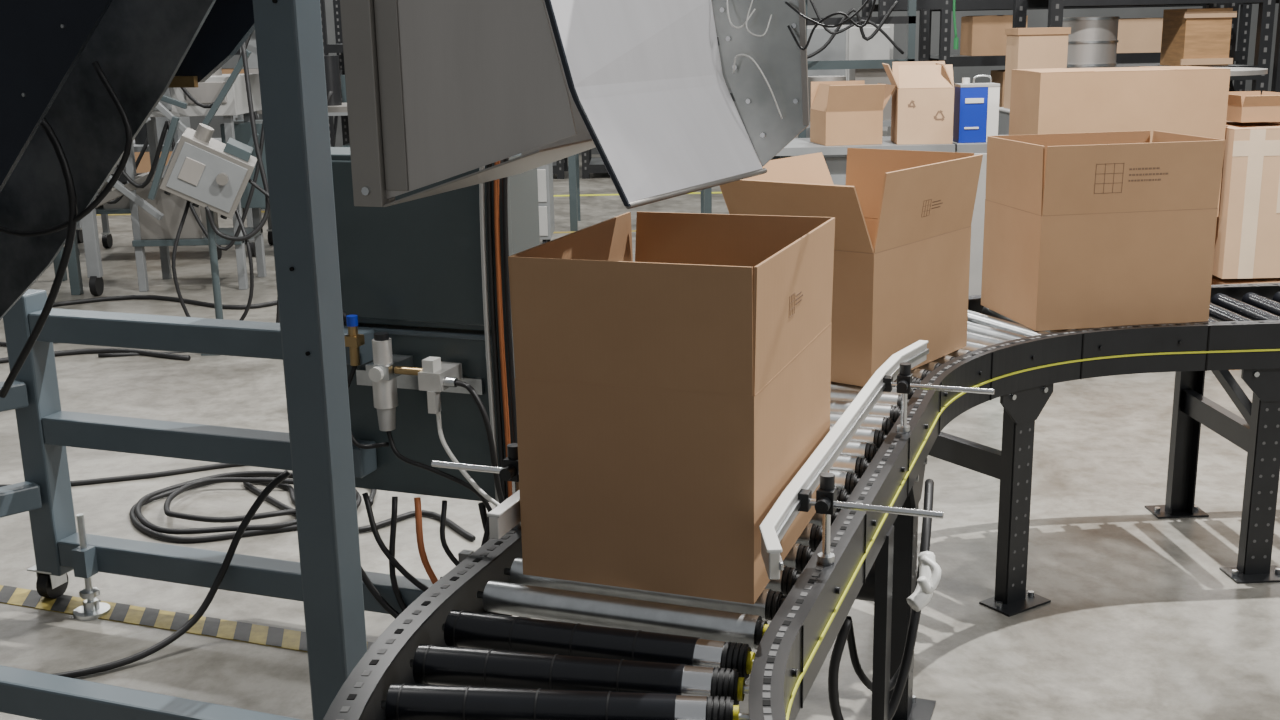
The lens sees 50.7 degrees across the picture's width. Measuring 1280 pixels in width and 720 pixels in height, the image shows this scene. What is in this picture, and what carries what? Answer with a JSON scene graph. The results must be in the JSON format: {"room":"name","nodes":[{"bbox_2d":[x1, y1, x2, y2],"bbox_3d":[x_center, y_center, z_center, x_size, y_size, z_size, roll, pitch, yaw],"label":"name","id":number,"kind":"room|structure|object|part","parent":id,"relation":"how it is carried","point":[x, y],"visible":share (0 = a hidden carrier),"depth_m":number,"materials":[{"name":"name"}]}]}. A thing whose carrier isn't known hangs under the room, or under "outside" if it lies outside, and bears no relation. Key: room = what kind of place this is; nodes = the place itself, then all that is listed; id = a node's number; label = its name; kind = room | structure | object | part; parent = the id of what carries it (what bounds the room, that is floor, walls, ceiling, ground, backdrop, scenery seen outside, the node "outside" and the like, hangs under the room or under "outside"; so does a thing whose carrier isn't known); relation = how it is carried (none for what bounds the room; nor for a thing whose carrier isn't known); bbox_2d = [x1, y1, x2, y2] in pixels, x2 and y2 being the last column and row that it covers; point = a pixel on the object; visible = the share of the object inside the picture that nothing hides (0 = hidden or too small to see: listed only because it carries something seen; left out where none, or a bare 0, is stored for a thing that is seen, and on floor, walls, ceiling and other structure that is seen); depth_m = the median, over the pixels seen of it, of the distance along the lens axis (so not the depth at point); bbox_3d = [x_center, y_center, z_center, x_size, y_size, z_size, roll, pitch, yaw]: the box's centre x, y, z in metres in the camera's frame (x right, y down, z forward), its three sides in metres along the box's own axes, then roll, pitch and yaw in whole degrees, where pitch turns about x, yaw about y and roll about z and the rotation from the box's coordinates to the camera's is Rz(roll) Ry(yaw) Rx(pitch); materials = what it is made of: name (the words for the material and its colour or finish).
{"room":"factory floor","nodes":[
{"label":"factory floor","id":0,"kind":"room"},
{"bbox_2d":[0,151,1279,719],"bbox_3d":[0.496,-0.195,7.677,19.000,0.103,21.000,-1,14,0],"label":"floor","id":1,"kind":"structure","parent":0,"point":[1142,620],"depth_m":4.23,"materials":[{"name":"concrete"}]},
{"bbox_2d":[76,220,82,242],"bbox_3d":[-5.180,-1.486,10.456,1.320,1.302,0.814,-1,14,0],"label":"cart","id":2,"kind":"object","parent":1,"relation":"on","point":[79,226],"visible":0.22,"depth_m":10.90,"materials":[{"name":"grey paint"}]},
{"bbox_2d":[53,165,166,295],"bbox_3d":[-3.821,-1.306,8.712,2.210,1.730,0.820,-1,14,0],"label":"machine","id":3,"kind":"object","parent":1,"relation":"on","point":[89,222],"visible":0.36,"depth_m":8.59,"materials":[{"name":"grey paint"}]},
{"bbox_2d":[0,295,276,362],"bbox_3d":[-3.519,-0.165,7.612,3.839,0.028,1.871,-2,14,-5],"label":"cable","id":4,"kind":"object","parent":1,"relation":"on","point":[124,297],"visible":0.4,"depth_m":8.15,"materials":[{"name":"black rubber"}]},
{"bbox_2d":[78,116,245,258],"bbox_3d":[-3.677,-1.362,10.185,1.120,1.132,0.814,-1,14,0],"label":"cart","id":5,"kind":"object","parent":1,"relation":"on","point":[120,205],"visible":0.2,"depth_m":9.96,"materials":[{"name":"grey paint"}]},
{"bbox_2d":[111,49,239,181],"bbox_3d":[-5.365,-3.287,15.075,3.400,2.605,0.902,-1,14,0],"label":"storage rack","id":6,"kind":"object","parent":1,"relation":"on","point":[121,178],"visible":0.02,"depth_m":14.93,"materials":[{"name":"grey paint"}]},
{"bbox_2d":[134,139,172,172],"bbox_3d":[-5.297,-2.339,15.180,0.701,0.409,0.451,-1,14,0],"label":"cardboard box","id":7,"kind":"object","parent":6,"relation":"in","point":[144,166],"visible":0.06,"depth_m":14.98,"materials":[{"name":"brown cardboard"}]},
{"bbox_2d":[222,68,243,73],"bbox_3d":[-4.361,-3.061,15.008,0.601,0.359,0.451,-1,14,0],"label":"cardboard box","id":8,"kind":"object","parent":6,"relation":"in","point":[228,70],"visible":0.12,"depth_m":14.76,"materials":[{"name":"brown cardboard"}]},
{"bbox_2d":[0,585,373,651],"bbox_3d":[-1.412,0.730,3.844,2.050,0.004,0.100,4,15,20],"label":"tape","id":9,"kind":"object","parent":1,"relation":"on","point":[119,612],"visible":0.68,"depth_m":3.81,"materials":[{"name":"plastic"}]},
{"bbox_2d":[98,42,279,356],"bbox_3d":[-2.310,-0.852,7.034,1.018,1.614,0.510,-1,14,0],"label":"electrical box","id":10,"kind":"object","parent":1,"relation":"on","point":[207,172],"visible":0.77,"depth_m":6.88,"materials":[{"name":"silver metal"}]},
{"bbox_2d":[117,30,267,291],"bbox_3d":[-3.028,-1.603,8.664,1.811,2.300,0.980,-1,14,0],"label":"machine","id":11,"kind":"object","parent":1,"relation":"on","point":[225,95],"visible":0.41,"depth_m":8.65,"materials":[{"name":"grey paint"}]},
{"bbox_2d":[0,463,475,542],"bbox_3d":[-1.864,0.470,4.844,2.661,0.050,1.014,-1,14,0],"label":"coiled cable","id":12,"kind":"object","parent":1,"relation":"on","point":[247,477],"visible":0.63,"depth_m":4.59,"materials":[{"name":"black rubber"}]},
{"bbox_2d":[233,75,349,211],"bbox_3d":[-2.839,-1.981,12.405,1.620,1.246,0.814,-1,14,0],"label":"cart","id":13,"kind":"object","parent":1,"relation":"on","point":[343,84],"visible":0.02,"depth_m":12.14,"materials":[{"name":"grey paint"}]},
{"bbox_2d":[237,55,346,255],"bbox_3d":[-2.431,-1.553,10.195,1.020,1.450,0.714,-1,14,0],"label":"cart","id":14,"kind":"object","parent":1,"relation":"on","point":[332,72],"visible":0.23,"depth_m":9.98,"materials":[{"name":"grey paint"}]},
{"bbox_2d":[0,0,875,719],"bbox_3d":[-0.945,-0.423,3.059,3.114,2.600,1.244,6,15,26],"label":"machine","id":15,"kind":"object","parent":1,"relation":"on","point":[393,336],"visible":0.82,"depth_m":2.83,"materials":[{"name":"metal"}]},
{"bbox_3d":[-1.177,-0.451,3.088,2.450,2.550,0.830,4,15,20],"label":"frame","id":16,"kind":"part","parent":15,"relation":"part of","materials":[{"name":"metal"}]},
{"bbox_3d":[0.220,-0.758,2.335,0.462,0.848,0.050,3,15,18],"label":"guard plate","id":17,"kind":"part","parent":15,"relation":"part of","materials":[{"name":"silver metal"}]},
{"bbox_2d":[320,0,567,178],"bbox_3d":[-2.166,-3.349,15.075,2.600,2.605,0.902,-1,14,0],"label":"storage rack","id":18,"kind":"object","parent":1,"relation":"on","point":[559,166],"visible":0.2,"depth_m":15.05,"materials":[{"name":"grey metal"}]},
{"bbox_2d":[537,163,554,243],"bbox_3d":[-0.833,-1.183,10.154,0.360,0.689,0.525,-1,14,0],"label":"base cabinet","id":19,"kind":"object","parent":1,"relation":"on","point":[544,173],"visible":0.24,"depth_m":9.92,"materials":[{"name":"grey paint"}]},
{"bbox_2d":[568,153,711,230],"bbox_3d":[0.000,-1.536,11.289,1.160,0.805,0.660,-1,14,0],"label":"table","id":20,"kind":"object","parent":1,"relation":"on","point":[573,161],"visible":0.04,"depth_m":11.02,"materials":[{"name":"paint"}]},
{"bbox_2d":[582,36,758,178],"bbox_3d":[0.434,-3.400,15.075,2.200,2.605,0.902,-1,14,0],"label":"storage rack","id":21,"kind":"object","parent":1,"relation":"on","point":[590,164],"visible":0.05,"depth_m":14.93,"materials":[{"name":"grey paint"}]},
{"bbox_2d":[323,283,1279,719],"bbox_3d":[1.060,0.342,3.326,4.786,0.912,1.825,-12,18,-38],"label":"conveyor","id":22,"kind":"object","parent":1,"relation":"on","point":[458,651],"visible":0.7,"depth_m":2.35,"materials":[{"name":"black metal"}]},
{"bbox_2d":[508,212,834,603],"bbox_3d":[0.078,0.046,2.289,0.391,0.517,0.534,4,15,20],"label":"cardboard box","id":23,"kind":"object","parent":22,"relation":"on","point":[667,399],"visible":0.99,"depth_m":2.06,"materials":[{"name":"brown cardboard"}]},
{"bbox_2d":[719,148,982,386],"bbox_3d":[0.517,-0.257,3.487,0.488,0.517,0.634,10,17,37],"label":"cardboard box","id":24,"kind":"object","parent":22,"relation":"on","point":[903,218],"visible":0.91,"depth_m":3.31,"materials":[{"name":"brown cardboard"}]},
{"bbox_3d":[1.304,0.138,3.110,3.968,0.131,1.256,-12,18,-38],"label":"frame","id":25,"kind":"part","parent":22,"relation":"part of","materials":[{"name":"black metal"}]},
{"bbox_2d":[981,131,1225,330],"bbox_3d":[1.345,-0.392,3.972,0.542,0.517,0.396,-3,14,-9],"label":"cardboard box","id":26,"kind":"object","parent":22,"relation":"on","point":[1094,229],"visible":1,"depth_m":3.81,"materials":[{"name":"brown cardboard"}]},
{"bbox_2d":[792,24,893,157],"bbox_3d":[1.565,-1.797,10.517,0.700,1.620,0.530,-1,14,0],"label":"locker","id":27,"kind":"object","parent":1,"relation":"on","point":[849,44],"visible":0.09,"depth_m":10.13,"materials":[{"name":"white metal"}]},
{"bbox_2d":[798,0,915,137],"bbox_3d":[1.417,-1.729,9.665,1.000,1.900,0.616,-1,14,0],"label":"shelving rack","id":28,"kind":"object","parent":1,"relation":"on","point":[871,71],"visible":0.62,"depth_m":9.38,"materials":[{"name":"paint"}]},
{"bbox_2d":[771,136,954,184],"bbox_3d":[1.147,-0.669,7.255,0.920,1.000,0.600,-1,14,0],"label":"workbench","id":29,"kind":"object","parent":1,"relation":"on","point":[836,166],"visible":0.12,"depth_m":6.86,"materials":[{"name":"grey paint"}]},
{"bbox_2d":[810,80,895,145],"bbox_3d":[1.110,-1.286,7.017,0.370,0.311,0.360,-3,14,-8],"label":"cardboard box","id":30,"kind":"object","parent":29,"relation":"on","point":[841,112],"visible":1,"depth_m":6.90,"materials":[{"name":"beige cardboard"}]},
{"bbox_2d":[882,61,953,143],"bbox_3d":[1.433,-1.337,7.003,0.335,0.405,0.326,0,14,4],"label":"cardboard box","id":31,"kind":"object","parent":29,"relation":"on","point":[922,109],"visible":0.94,"depth_m":6.86,"materials":[{"name":"beige cardboard"}]},
{"bbox_2d":[862,0,951,64],"bbox_3d":[2.299,-2.626,11.773,0.600,2.605,0.902,-1,14,0],"label":"storage rack","id":32,"kind":"object","parent":1,"relation":"on","point":[882,7],"visible":0.21,"depth_m":11.30,"materials":[{"name":"grey metal"}]},
{"bbox_2d":[952,135,1000,295],"bbox_3d":[1.957,-0.684,7.250,0.660,1.000,0.510,-1,14,0],"label":"storage cabinet","id":33,"kind":"object","parent":1,"relation":"on","point":[977,225],"visible":0.03,"depth_m":6.98,"materials":[{"name":"white metal"}]},
{"bbox_2d":[953,75,999,142],"bbox_3d":[1.730,-1.294,6.944,0.200,0.338,0.136,-1,14,0],"label":"can","id":34,"kind":"object","parent":33,"relation":"on","point":[976,105],"visible":0.97,"depth_m":6.89,"materials":[{"name":"blue plastic"}]},
{"bbox_2d":[998,107,1009,134],"bbox_3d":[2.470,-1.056,8.582,0.380,1.070,0.390,-1,14,0],"label":"base cabinet","id":35,"kind":"object","parent":1,"relation":"on","point":[1004,113],"visible":0.07,"depth_m":8.49,"materials":[{"name":"grey paint"}]},
{"bbox_2d":[991,70,1004,106],"bbox_3d":[3.651,-2.549,12.701,0.601,0.359,0.451,-1,14,0],"label":"cardboard box","id":36,"kind":"object","parent":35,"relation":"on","point":[998,76],"visible":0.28,"depth_m":12.55,"materials":[{"name":"brown cardboard"}]},
{"bbox_2d":[1004,27,1070,108],"bbox_3d":[2.455,-1.811,8.381,0.320,0.489,0.300,-1,14,0],"label":"box","id":37,"kind":"object","parent":35,"relation":"on","point":[1026,48],"visible":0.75,"depth_m":8.23,"materials":[{"name":"cardboard"}]},
{"bbox_2d":[928,0,1251,121],"bbox_3d":[4.144,-2.901,12.744,2.800,2.605,0.902,-1,14,0],"label":"storage rack","id":38,"kind":"object","parent":1,"relation":"on","point":[1241,55],"visible":0.13,"depth_m":12.31,"materials":[{"name":"grey metal"}]},
{"bbox_2d":[960,15,1027,55],"bbox_3d":[3.292,-3.027,12.582,0.501,0.359,0.451,-1,14,0],"label":"cardboard box","id":39,"kind":"object","parent":38,"relation":"in","point":[985,35],"visible":0.68,"depth_m":12.37,"materials":[{"name":"brown cardboard"}]},
{"bbox_2d":[1117,18,1162,52],"bbox_3d":[4.492,-3.026,12.587,0.701,0.309,0.451,-1,14,0],"label":"cardboard box","id":40,"kind":"object","parent":38,"relation":"in","point":[1135,35],"visible":0.36,"depth_m":12.37,"materials":[{"name":"beige cardboard"}]},
{"bbox_2d":[1012,0,1275,94],"bbox_3d":[3.386,-2.028,9.248,1.450,2.605,0.902,-1,14,0],"label":"storage rack","id":41,"kind":"object","parent":1,"relation":"on","point":[1266,11],"visible":0.18,"depth_m":8.78,"materials":[{"name":"grey metal"}]},
{"bbox_2d":[1063,16,1119,67],"bbox_3d":[3.009,-2.158,9.164,0.456,0.329,0.456,-1,14,0],"label":"drum","id":42,"kind":"object","parent":41,"relation":"on","point":[1092,41],"visible":0.64,"depth_m":8.97,"materials":[{"name":"silver metal"}]},
{"bbox_2d":[1160,8,1236,65],"bbox_3d":[3.728,-2.165,9.052,0.340,0.369,0.420,-1,14,0],"label":"wooden crate","id":43,"kind":"object","parent":41,"relation":"on","point":[1200,36],"visible":0.98,"depth_m":8.88,"materials":[{"name":"brown wood"}]},
{"bbox_2d":[1214,67,1267,75],"bbox_3d":[3.082,-0.960,7.605,0.720,1.325,0.720,-1,14,0],"label":"steel table","id":44,"kind":"object","parent":1,"relation":"on","point":[1235,71],"visible":0.16,"depth_m":7.17,"materials":[{"name":"silver metal"}]},
{"bbox_2d":[1224,0,1279,91],"bbox_3d":[5.161,-2.063,9.248,2.000,2.605,0.902,-1,14,0],"label":"storage rack","id":45,"kind":"object","parent":1,"relation":"on","point":[1275,87],"visible":0.09,"depth_m":8.89,"materials":[{"name":"grey metal"}]},
{"bbox_3d":[2.759,-0.100,6.655,1.880,0.120,0.750,-1,14,0],"label":"pallet","id":46,"kind":"object","parent":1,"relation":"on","visible":0},
{"bbox_2d":[1211,275,1279,284],"bbox_3d":[3.145,-0.295,6.553,0.901,0.291,0.601,-1,14,0],"label":"cardboard box","id":47,"kind":"object","parent":46,"relation":"on","point":[1215,280],"visible":0.02,"depth_m":6.29,"materials":[{"name":"brown cardboard"}]},
{"bbox_2d":[1212,121,1279,278],"bbox_3d":[3.055,-0.785,6.431,0.761,0.686,0.602,-1,14,0],"label":"cardboard box","id":48,"kind":"object","parent":47,"relation":"on","point":[1247,238],"visible":0.52,"depth_m":6.15,"materials":[{"name":"beige cardboard"}]},
{"bbox_2d":[1226,91,1279,122],"bbox_3d":[2.849,-1.180,6.283,0.277,0.121,0.362,-2,14,-3],"label":"cardboard box","id":49,"kind":"object","parent":48,"relation":"on","point":[1243,106],"visible":0.7,"depth_m":6.13,"materials":[{"name":"brown cardboard"}]},
{"bbox_3d":[2.233,-0.406,6.501,0.801,0.565,0.501,-1,14,0],"label":"cardboard box","id":50,"kind":"object","parent":46,"relation":"on","visible":0},
{"bbox_2d":[1009,66,1230,216],"bbox_3d":[2.225,-1.030,6.358,0.851,0.668,0.481,-1,14,0],"label":"cardboard box","id":51,"kind":"object","parent":50,"relation":"on","point":[1186,100],"visible":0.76,"depth_m":6.08,"materials":[{"name":"beige cardboard"}]},
{"bbox_2d":[119,0,1278,162],"bbox_3d":[0.399,-5.194,17.365,19.000,5.000,0.200,-1,14,0],"label":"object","id":52,"kind":"structure","parent":0,"point":[1037,18],"depth_m":17.49,"materials":[{"name":"paint"}]},
{"bbox_2d":[953,0,958,48],"bbox_3d":[1.945,-2.495,8.252,0.043,1.160,0.030,-1,14,0],"label":"cable","id":53,"kind":"object","parent":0,"point":[956,39],"visible":1,"depth_m":8.36,"materials":[{"name":"green plastic"}]}
]}

